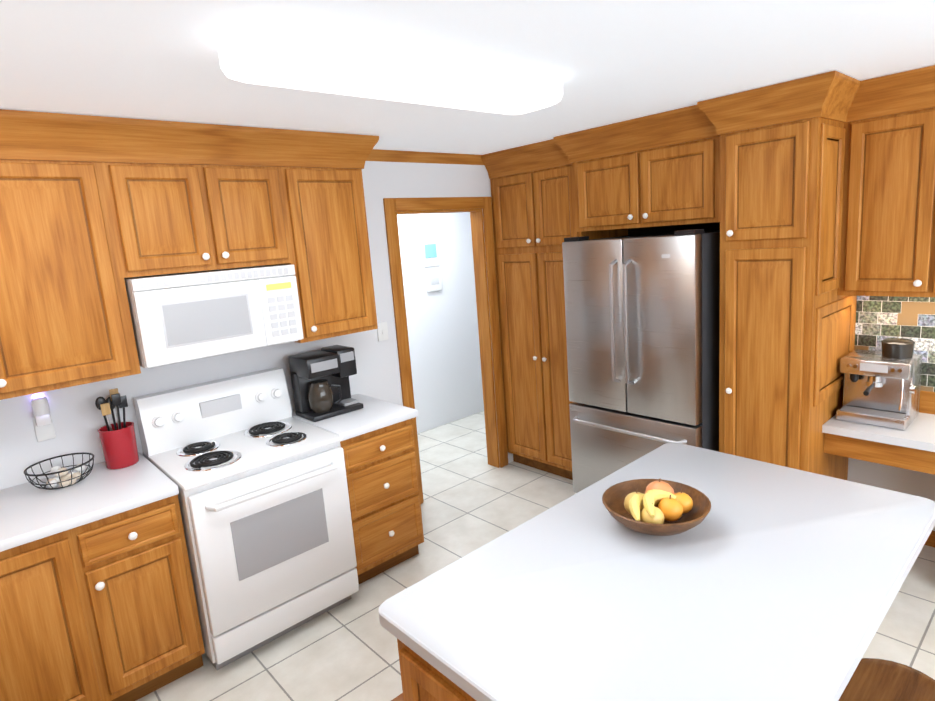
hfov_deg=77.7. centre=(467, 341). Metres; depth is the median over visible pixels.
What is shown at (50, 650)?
base cabinet
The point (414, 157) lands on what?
crown molding
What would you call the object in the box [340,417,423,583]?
base cabinet
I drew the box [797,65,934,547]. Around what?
tall cabinet
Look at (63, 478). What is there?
wire basket
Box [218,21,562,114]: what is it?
fluorescent light fixture
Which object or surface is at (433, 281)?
thermostat
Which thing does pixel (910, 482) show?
wall
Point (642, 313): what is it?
fridge
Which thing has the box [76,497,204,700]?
base cabinet
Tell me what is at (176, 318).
over-the-range microwave
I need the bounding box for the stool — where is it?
[838,658,934,700]
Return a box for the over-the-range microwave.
[124,265,303,367]
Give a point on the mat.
(399, 697)
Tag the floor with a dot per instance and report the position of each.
(348, 649)
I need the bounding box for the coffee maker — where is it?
[288,345,363,421]
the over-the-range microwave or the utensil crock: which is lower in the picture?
the utensil crock
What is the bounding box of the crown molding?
[366,149,483,164]
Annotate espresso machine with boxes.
[836,338,922,429]
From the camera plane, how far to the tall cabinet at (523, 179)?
4.26 m
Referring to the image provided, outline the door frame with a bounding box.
[383,197,507,503]
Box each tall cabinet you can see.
[481,139,568,478]
[553,99,708,479]
[709,77,808,468]
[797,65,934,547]
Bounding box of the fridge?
[562,229,719,492]
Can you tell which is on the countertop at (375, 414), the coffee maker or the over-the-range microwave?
the coffee maker
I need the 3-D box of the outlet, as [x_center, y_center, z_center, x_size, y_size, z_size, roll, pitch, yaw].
[-1.907,0.331,2.595,0.069,0.210,0.066,-13,14,-41]
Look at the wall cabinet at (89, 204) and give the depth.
2.52 m
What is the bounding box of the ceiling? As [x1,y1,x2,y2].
[0,0,934,154]
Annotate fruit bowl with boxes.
[602,478,710,535]
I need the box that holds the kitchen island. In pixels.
[397,642,470,700]
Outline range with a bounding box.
[133,367,358,669]
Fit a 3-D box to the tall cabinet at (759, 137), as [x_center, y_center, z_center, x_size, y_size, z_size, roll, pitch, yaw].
[1.745,-0.061,3.183,0.779,2.436,0.452,-13,14,-41]
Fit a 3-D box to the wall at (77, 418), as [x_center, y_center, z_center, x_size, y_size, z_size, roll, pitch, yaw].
[-1.018,0.084,3.508,4.720,2.440,0.120,-13,14,-41]
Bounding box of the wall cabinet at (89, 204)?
[0,109,378,399]
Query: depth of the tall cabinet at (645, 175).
3.42 m
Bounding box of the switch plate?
[377,322,388,340]
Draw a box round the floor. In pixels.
[136,411,934,700]
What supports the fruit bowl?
on the island countertop at (781, 591)
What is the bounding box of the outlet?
[31,393,55,441]
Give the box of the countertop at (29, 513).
[0,453,178,552]
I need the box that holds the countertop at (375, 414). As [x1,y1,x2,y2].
[292,394,417,440]
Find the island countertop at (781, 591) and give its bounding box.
[379,442,934,700]
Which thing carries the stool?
on the floor
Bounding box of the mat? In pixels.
[391,693,403,700]
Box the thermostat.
[426,272,441,291]
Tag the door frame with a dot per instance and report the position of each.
(395, 207)
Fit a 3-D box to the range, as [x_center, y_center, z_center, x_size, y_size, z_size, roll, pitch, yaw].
[-1.077,0.827,2.930,0.752,1.195,0.749,-13,14,-41]
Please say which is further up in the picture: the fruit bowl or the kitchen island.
the fruit bowl
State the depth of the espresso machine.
2.97 m
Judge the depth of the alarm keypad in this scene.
5.58 m
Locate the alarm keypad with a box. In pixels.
[422,241,438,266]
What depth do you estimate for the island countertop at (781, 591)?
1.49 m
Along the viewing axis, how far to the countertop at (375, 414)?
3.20 m
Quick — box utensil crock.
[95,388,138,468]
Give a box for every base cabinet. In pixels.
[0,529,111,700]
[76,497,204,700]
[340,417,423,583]
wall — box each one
[0,149,512,489]
[397,212,483,433]
[847,458,934,530]
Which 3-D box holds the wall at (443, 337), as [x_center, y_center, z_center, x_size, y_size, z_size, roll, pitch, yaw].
[-0.638,-0.301,5.485,3.040,2.440,0.120,-13,14,-41]
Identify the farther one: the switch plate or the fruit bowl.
the switch plate
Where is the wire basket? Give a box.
[24,452,93,489]
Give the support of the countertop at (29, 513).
on the base cabinet at (96, 595)
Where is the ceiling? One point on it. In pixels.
(608, 62)

